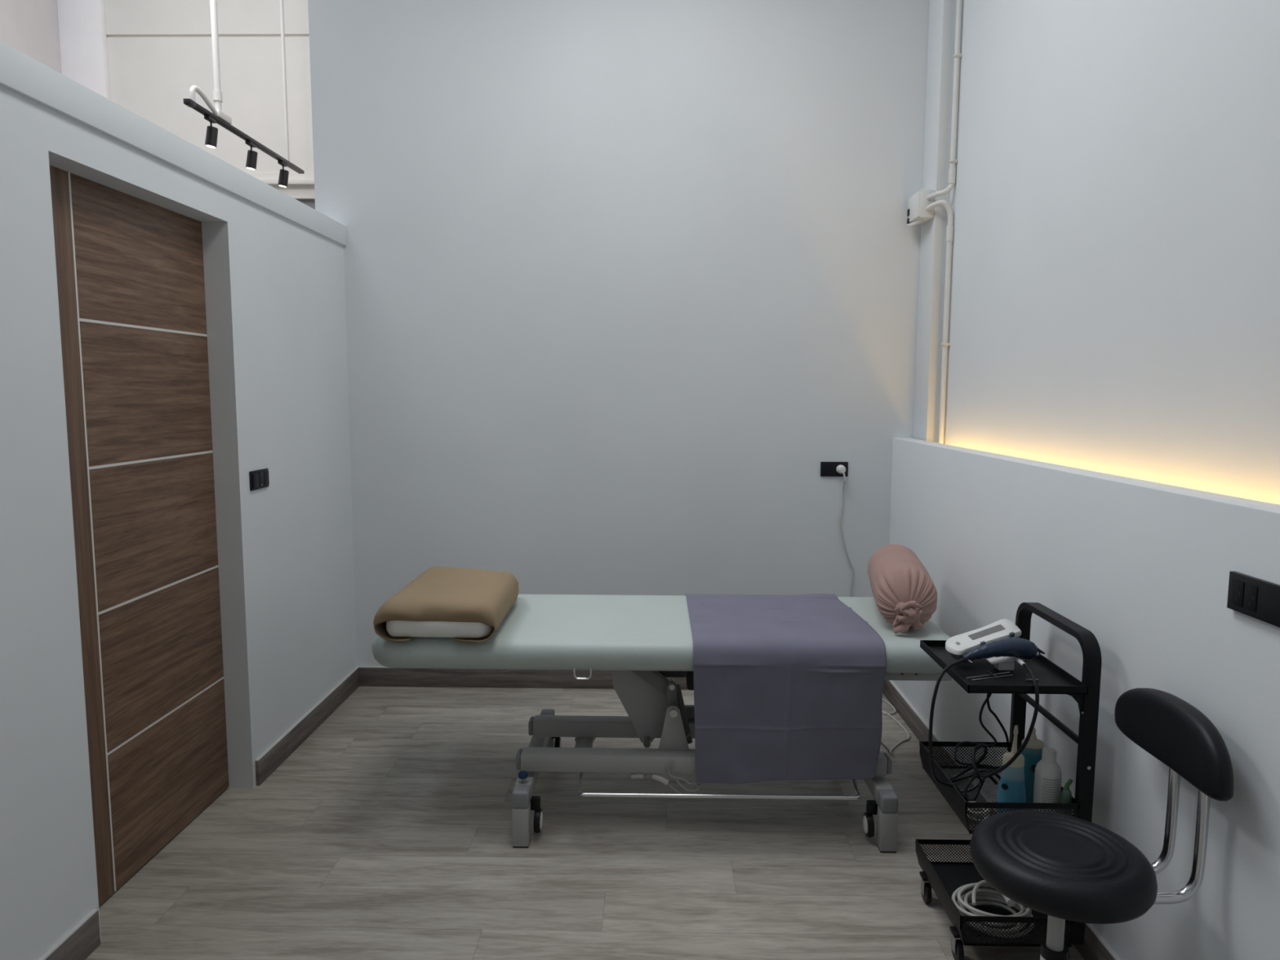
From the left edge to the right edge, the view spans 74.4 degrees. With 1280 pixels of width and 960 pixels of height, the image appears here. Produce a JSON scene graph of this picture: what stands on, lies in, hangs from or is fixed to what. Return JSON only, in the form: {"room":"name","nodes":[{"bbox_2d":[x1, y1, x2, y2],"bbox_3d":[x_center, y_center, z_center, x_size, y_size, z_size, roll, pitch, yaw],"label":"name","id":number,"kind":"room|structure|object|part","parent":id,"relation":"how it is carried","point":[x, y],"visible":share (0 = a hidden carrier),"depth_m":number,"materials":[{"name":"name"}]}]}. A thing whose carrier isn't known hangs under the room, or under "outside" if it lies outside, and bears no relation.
{"room":"physiotherapy treatment room","nodes":[
{"label":"physiotherapy treatment room","id":0,"kind":"room"},
{"bbox_2d":[0,0,62,74],"bbox_3d":[-4.143,-2.311,1.264,0.145,7.200,9.250,0,6,1],"label":"wall","id":1,"kind":"structure","parent":0,"point":[30,27],"depth_m":5.54,"materials":[{"name":"paint"}]},
{"bbox_2d":[57,0,110,99],"bbox_3d":[-3.839,-2.789,5.835,0.300,7.200,0.050,0,6,1],"label":"pillar","id":2,"kind":"structure","parent":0,"point":[82,23],"depth_m":5.79,"materials":[{"name":"paint"}]},
{"bbox_2d":[0,84,356,959],"bbox_3d":[-1.518,0.297,0.465,0.128,2.200,7.210,0,6,1],"label":"wall","id":3,"kind":"structure","parent":0,"point":[275,286],"depth_m":2.64,"materials":[{"name":"paint"}]},
{"bbox_2d":[38,908,100,959],"bbox_3d":[-1.469,1.444,-0.401,0.013,0.098,5.250,0,6,1],"label":"baseboard","id":4,"kind":"structure","parent":3,"relation":"attached to","point":[84,938],"depth_m":2.13,"materials":[{"name":"brown wood"}]},
{"bbox_2d":[48,164,229,906],"bbox_3d":[-1.553,0.124,2.504,0.090,2.119,1.300,0,6,1],"label":"door","id":5,"kind":"structure","parent":3,"relation":"in","point":[130,269],"depth_m":2.54,"materials":[{"name":"brown wood"}]},
{"bbox_2d":[0,40,346,245],"bbox_3d":[-1.513,-0.765,0.354,0.154,0.091,7.210,0,6,1],"label":"ledge","id":6,"kind":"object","parent":3,"relation":"attached to","point":[20,73],"depth_m":2.37,"materials":[{"name":"paint"}]},
{"bbox_2d":[248,468,269,490],"bbox_3d":[-1.401,-0.003,3.106,0.013,0.070,0.136,0,6,1],"label":"light switch","id":7,"kind":"object","parent":3,"relation":"attached to","point":[260,478],"visible":1,"depth_m":3.09,"materials":[{"name":"black plastic"}]},
{"bbox_2d":[254,666,359,786],"bbox_3d":[-1.398,1.022,3.628,0.013,0.098,1.066,0,6,1],"label":"baseboard","id":8,"kind":"structure","parent":3,"relation":"attached to","point":[285,745],"depth_m":3.50,"materials":[{"name":"brown wood"}]},
{"bbox_2d":[104,0,315,199],"bbox_3d":[-3.227,-4.183,5.772,3.700,4.410,0.162,0,6,1],"label":"wall","id":9,"kind":"structure","parent":0,"point":[157,50],"depth_m":5.84,"materials":[{"name":"paint"}]},
{"bbox_2d":[257,178,314,185],"bbox_3d":[-3.236,-2.095,5.977,3.700,0.037,0.190,0,6,1],"label":"trim","id":10,"kind":"structure","parent":9,"relation":"attached to","point":[269,181],"depth_m":5.87,"materials":[{"name":"paint"}]},
{"bbox_2d":[296,199,315,209],"bbox_3d":[-3.241,-0.605,6.169,3.700,2.790,0.120,0,6,1],"label":"wall","id":11,"kind":"structure","parent":0,"point":[310,202],"depth_m":5.95,"materials":[{"name":"grey paint"}]},
{"bbox_2d":[84,686,1084,959],"bbox_3d":[-1.831,1.335,1.580,6.700,0.100,9.600,0,6,1],"label":"floor","id":12,"kind":"structure","parent":0,"point":[386,833],"depth_m":2.61,"materials":[{"name":"wood"}]},
{"bbox_2d":[372,594,951,853],"bbox_3d":[0.082,0.812,3.020,1.940,0.655,0.755,0,6,1],"label":"table","id":13,"kind":"object","parent":12,"relation":"on","point":[644,641],"visible":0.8,"depth_m":2.77,"materials":[{"name":"white leather"}]},
{"bbox_2d":[373,566,519,642],"bbox_3d":[-0.647,0.419,2.982,0.392,0.127,0.636,0,6,1],"label":"pillow","id":14,"kind":"object","parent":13,"relation":"on","point":[470,605],"visible":1,"depth_m":2.70,"materials":[{"name":"fabric"}]},
{"bbox_3d":[-0.380,1.105,2.707,0.052,0.127,0.052,0,6,1],"label":"leg","id":15,"kind":"part","parent":13,"relation":"part of","materials":[{"name":"grey metal"}]},
{"bbox_3d":[-0.380,0.958,2.737,0.033,0.021,0.033,0,6,1],"label":"lock knob","id":16,"kind":"part","parent":13,"relation":"part of","materials":[{"name":"blue plastic"}]},
{"bbox_3d":[-0.369,1.036,3.360,0.052,0.127,0.052,0,6,1],"label":"leg","id":17,"kind":"part","parent":13,"relation":"part of","materials":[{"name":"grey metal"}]},
{"bbox_3d":[-0.183,0.619,2.696,0.060,0.040,0.010,0,6,1],"label":"ring handle","id":18,"kind":"part","parent":13,"relation":"part of","materials":[{"name":"silver metal"}]},
{"bbox_3d":[0.212,0.902,3.071,1.200,0.058,0.066,0,6,1],"label":"rail","id":19,"kind":"part","parent":13,"relation":"part of","materials":[{"name":"grey metal"}]},
{"bbox_3d":[0.002,0.765,2.902,0.212,0.298,0.012,0,6,1],"label":"lift plate","id":20,"kind":"part","parent":13,"relation":"part of","materials":[{"name":"grey metal"}]},
{"bbox_3d":[0.084,0.534,3.026,1.940,0.103,0.686,0,6,1],"label":"mattress","id":21,"kind":"part","parent":13,"relation":"part of","materials":[{"name":"white leather"}]},
{"bbox_3d":[0.108,0.728,2.832,0.038,0.103,0.015,0,6,1],"label":"swing arm","id":22,"kind":"part","parent":13,"relation":"part of","materials":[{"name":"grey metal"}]},
{"bbox_3d":[0.113,0.825,2.806,0.101,0.151,0.012,0,6,1],"label":"foot plate","id":23,"kind":"part","parent":13,"relation":"part of","materials":[{"name":"grey metal"}]},
{"bbox_3d":[0.428,0.850,3.071,0.640,0.048,0.035,0,6,1],"label":"motor rail","id":24,"kind":"part","parent":13,"relation":"part of","materials":[{"name":"grey metal"}]},
{"bbox_3d":[0.207,0.932,2.792,1.200,0.058,0.066,0,6,1],"label":"rail","id":25,"kind":"part","parent":13,"relation":"part of","materials":[{"name":"grey metal"}]},
{"bbox_2d":[685,593,887,783],"bbox_3d":[0.481,0.714,3.035,0.613,0.481,0.706,0,6,1],"label":"cloth","id":26,"kind":"object","parent":13,"relation":"on","point":[787,687],"visible":1,"depth_m":2.70,"materials":[{"name":"purple fabric"}]},
{"bbox_3d":[0.787,1.111,2.687,0.052,0.127,0.052,0,6,1],"label":"leg","id":27,"kind":"part","parent":13,"relation":"part of","materials":[{"name":"grey metal"}]},
{"bbox_2d":[867,544,937,633],"bbox_3d":[0.939,0.378,3.031,0.208,0.208,0.628,1,6,12],"label":"bolster","id":28,"kind":"object","parent":13,"relation":"on","point":[904,592],"visible":1,"depth_m":2.81,"materials":[{"name":"fabric"}]},
{"bbox_3d":[0.098,0.591,3.027,1.820,0.038,0.610,0,6,1],"label":"frame","id":29,"kind":"part","parent":13,"relation":"part of","materials":[{"name":"grey metal"}]},
{"bbox_2d":[915,602,1102,959],"bbox_3d":[0.951,0.789,2.258,0.319,0.868,0.410,0,6,1],"label":"trolley","id":30,"kind":"object","parent":12,"relation":"on","point":[944,878],"visible":0.64,"depth_m":2.14,"materials":[{"name":"metal"}]},
{"bbox_3d":[0.820,1.132,2.407,0.032,0.009,0.036,0,6,1],"label":"caster plate","id":31,"kind":"part","parent":30,"relation":"part of","materials":[{"name":"black metal"}]},
{"bbox_3d":[0.808,1.107,2.281,0.013,0.069,0.363,0,6,1],"label":"panel","id":32,"kind":"part","parent":30,"relation":"part of","materials":[{"name":"black metal"}]},
{"bbox_3d":[0.809,0.814,2.251,0.013,0.073,0.363,0,6,1],"label":"panel","id":33,"kind":"part","parent":30,"relation":"part of","materials":[{"name":"black metal"}]},
{"bbox_3d":[0.815,1.158,2.158,0.032,0.009,0.036,0,6,1],"label":"caster plate","id":34,"kind":"part","parent":30,"relation":"part of","materials":[{"name":"black metal"}]},
{"bbox_2d":[953,693,1009,801],"bbox_3d":[0.927,0.704,2.313,0.128,0.263,0.369,4,7,30],"label":"cord","id":35,"kind":"object","parent":30,"relation":"hanging from","point":[966,790],"visible":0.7,"depth_m":2.36,"materials":[{"name":"plastic"}]},
{"bbox_2d":[945,618,1021,662],"bbox_3d":[0.930,0.437,2.271,0.273,0.075,0.106,-3,7,-26],"label":"handheld medical device","id":36,"kind":"object","parent":30,"relation":"on","point":[958,646],"visible":0.82,"depth_m":2.25,"materials":[{"name":"white plastic"}]},
{"bbox_2d":[965,671,1009,678],"bbox_3d":[0.885,0.496,2.142,0.137,0.003,0.003,-2,6,-19],"label":"rod","id":37,"kind":"object","parent":30,"relation":"on","point":[1005,672],"visible":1,"depth_m":2.14,"materials":[{"name":"metal"}]},
{"bbox_2d":[971,674,1013,680],"bbox_3d":[0.889,0.498,2.125,0.128,0.003,0.003,-2,6,-19],"label":"rod","id":38,"kind":"object","parent":30,"relation":"on","point":[1009,674],"visible":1,"depth_m":2.12,"materials":[{"name":"metal"}]},
{"bbox_2d":[951,880,1034,937],"bbox_3d":[0.916,1.101,2.187,0.203,0.094,0.173,-2,6,-20],"label":"coiled cable","id":39,"kind":"object","parent":30,"relation":"on","point":[976,894],"visible":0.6,"depth_m":2.20,"materials":[{"name":"white plastic"}]},
{"bbox_2d":[920,640,1088,694],"bbox_3d":[0.934,0.484,2.206,0.285,0.020,0.370,0,6,1],"label":"tray","id":40,"kind":"object","parent":30,"relation":"on","point":[1052,679],"depth_m":2.13,"materials":[{"name":"black metal"}]},
{"bbox_2d":[986,656,1024,670],"bbox_3d":[0.944,0.475,2.185,0.082,0.036,0.050,0,6,1],"label":"stand","id":41,"kind":"object","parent":30,"relation":"on","point":[1006,663],"visible":0.73,"depth_m":2.18,"materials":[{"name":"white plastic"}]},
{"bbox_2d":[928,637,1044,801],"bbox_3d":[0.889,0.629,2.158,0.241,0.445,0.282,3,7,28],"label":"handpiece","id":42,"kind":"object","parent":41,"relation":"on","point":[1018,647],"visible":0.91,"depth_m":2.14,"materials":[{"name":"blue plastic"}]},
{"bbox_3d":[0.949,0.476,2.195,0.042,0.033,0.030,0,6,1],"label":"post","id":43,"kind":"part","parent":41,"relation":"part of","materials":[{"name":"white plastic"}]},
{"bbox_3d":[0.944,0.464,2.179,0.082,0.013,0.040,0,6,1],"label":"holder plate","id":44,"kind":"part","parent":41,"relation":"part of","materials":[{"name":"white plastic"}]},
{"bbox_2d":[995,724,1026,813],"bbox_3d":[0.957,0.741,2.160,0.075,0.230,0.056,0,6,1],"label":"bottle","id":45,"kind":"object","parent":30,"relation":"on","point":[1011,788],"visible":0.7,"depth_m":2.15,"materials":[{"name":"blue plastic"}]},
{"bbox_2d":[1025,678,1038,681],"bbox_3d":[0.978,0.499,2.105,0.030,0.004,0.006,0,6,1],"label":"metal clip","id":46,"kind":"object","parent":30,"relation":"on","point":[1026,679],"visible":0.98,"depth_m":2.10,"materials":[{"name":"metal"}]},
{"bbox_2d":[1020,727,1044,802],"bbox_3d":[1.036,0.751,2.227,0.064,0.198,0.053,0,6,1],"label":"bottle","id":47,"kind":"object","parent":30,"relation":"on","point":[1032,753],"visible":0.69,"depth_m":2.21,"materials":[{"name":"blue"}]},
{"bbox_2d":[1032,746,1062,813],"bbox_3d":[1.037,0.770,2.144,0.062,0.176,0.062,0,6,1],"label":"lotion bottle","id":48,"kind":"object","parent":30,"relation":"on","point":[1048,774],"visible":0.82,"depth_m":2.12,"materials":[{"name":"white plastic"}]},
{"bbox_3d":[1.092,0.747,2.256,0.036,0.783,0.400,0,6,1],"label":"handle frame","id":49,"kind":"part","parent":30,"relation":"part of","materials":[{"name":"black metal"}]},
{"bbox_2d":[1059,778,1072,815],"bbox_3d":[1.059,0.802,2.093,0.026,0.125,0.025,0,6,1],"label":"bottle","id":50,"kind":"object","parent":30,"relation":"on","point":[1066,794],"visible":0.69,"depth_m":2.08,"materials":[{"name":"green plastic"}]},
{"bbox_2d":[969,688,1233,959],"bbox_3d":[0.884,0.859,1.776,0.477,0.828,0.446,0,6,1],"label":"stool","id":51,"kind":"object","parent":12,"relation":"on","point":[1061,867],"visible":1,"depth_m":1.70,"materials":[{"name":"black leather"}]},
{"bbox_3d":[0.881,0.798,1.768,0.351,0.070,0.351,0,6,1],"label":"seat","id":52,"kind":"part","parent":51,"relation":"part of","materials":[{"name":"black leather"}]},
{"bbox_3d":[1.096,0.523,1.727,0.057,0.148,0.364,0,6,1],"label":"backrest","id":53,"kind":"part","parent":51,"relation":"part of","materials":[{"name":"black leather"}]},
{"bbox_2d":[307,0,929,666],"bbox_3d":[-0.022,-2.563,3.825,2.970,7.200,0.120,0,6,1],"label":"wall","id":54,"kind":"structure","parent":0,"point":[622,277],"depth_m":3.94,"materials":[{"name":"paint"}]},
{"bbox_2d":[359,666,688,689],"bbox_3d":[-0.102,0.975,4.130,2.561,0.098,0.013,0,6,1],"label":"baseboard","id":55,"kind":"structure","parent":54,"relation":"attached to","point":[369,676],"depth_m":4.13,"materials":[{"name":"brown wood"}]},
{"bbox_2d":[820,462,848,476],"bbox_3d":[0.923,-0.051,4.006,0.129,0.070,0.010,0,6,1],"label":"wall socket","id":56,"kind":"object","parent":54,"relation":"attached to","point":[827,468],"visible":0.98,"depth_m":4.00,"materials":[{"name":"black plastic"}]},
{"bbox_2d":[835,464,910,754],"bbox_3d":[1.020,0.533,3.562,0.266,1.113,0.994,1,6,5],"label":"power cord","id":57,"kind":"object","parent":56,"relation":"attached to","point":[840,468],"visible":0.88,"depth_m":3.96,"materials":[{"name":"white plastic"}]},
{"bbox_2d":[912,0,956,443],"bbox_3d":[1.331,-3.108,3.583,0.061,6.055,0.200,0,6,1],"label":"wall","id":58,"kind":"structure","parent":0,"point":[942,13],"depth_m":3.73,"materials":[{"name":"paint"}]},
{"bbox_2d":[906,189,934,226],"bbox_3d":[1.254,-1.212,3.775,0.077,0.136,0.165,0,6,1],"label":"junction box","id":59,"kind":"object","parent":58,"relation":"attached to","point":[917,213],"visible":0.99,"depth_m":3.70,"materials":[{"name":"white plastic"}]},
{"bbox_2d":[966,808,991,826],"bbox_3d":[0.846,0.839,2.114,0.067,0.043,0.061,0,6,1],"label":"coiled cable","id":60,"kind":"object","parent":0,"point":[968,808],"visible":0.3,"depth_m":2.09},
{"bbox_2d":[995,764,1026,813],"bbox_3d":[0.957,0.785,2.165,0.075,0.142,0.056,0,6,1],"label":"liquid","id":61,"kind":"object","parent":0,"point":[1011,788],"depth_m":2.14,"materials":[{"name":"blue liquid"}]},
{"bbox_2d":[888,437,1279,959],"bbox_3d":[1.208,0.792,0.469,0.155,1.237,7.210,0,6,1],"label":"wall","id":62,"kind":"structure","parent":0,"point":[1144,566],"depth_m":1.97,"materials":[{"name":"paint"}]},
{"bbox_2d":[882,680,1120,959],"bbox_3d":[1.122,1.357,0.530,0.013,0.098,7.210,0,6,1],"label":"baseboard","id":63,"kind":"structure","parent":62,"relation":"attached to","point":[1095,947],"depth_m":3.30,"materials":[{"name":"brown wood"}]},
{"bbox_2d":[1226,571,1279,627],"bbox_3d":[1.145,0.221,1.555,0.014,0.073,0.166,0,6,1],"label":"wall socket","id":64,"kind":"object","parent":62,"relation":"attached to","point":[1257,598],"visible":1,"depth_m":1.56,"materials":[{"name":"black plastic"}]},
{"bbox_2d":[943,0,1279,504],"bbox_3d":[1.358,-2.173,0.155,0.120,7.200,7.210,0,6,1],"label":"wall","id":65,"kind":"structure","parent":0,"point":[1114,197],"depth_m":2.32,"materials":[{"name":"paint"}]},
{"bbox_2d":[925,0,962,444],"bbox_3d":[1.301,-3.094,3.450,0.056,6.055,0.151,-4,8,-37],"label":"conduit pipe","id":66,"kind":"object","parent":65,"relation":"attached to","point":[952,171],"visible":0.99,"depth_m":3.62,"materials":[{"name":"white plastic"}]},
{"bbox_3d":[-1.801,-5.925,0.819,6.700,0.100,9.600,0,6,1],"label":"ceiling","id":67,"kind":"structure","parent":0,"visible":0},
{"bbox_2d":[183,0,304,187],"bbox_3d":[-2.295,-4.057,4.789,0.070,4.447,1.410,0,6,1],"label":"track light","id":68,"kind":"object","parent":67,"relation":"hanging from","point":[215,115],"visible":1,"depth_m":4.64,"materials":[{"name":"metal"}]},
{"bbox_3d":[-2.302,-2.013,5.034,0.036,0.021,1.350,0,6,1],"label":"track rail","id":69,"kind":"part","parent":68,"relation":"part of","materials":[{"name":"metal"}]}
]}

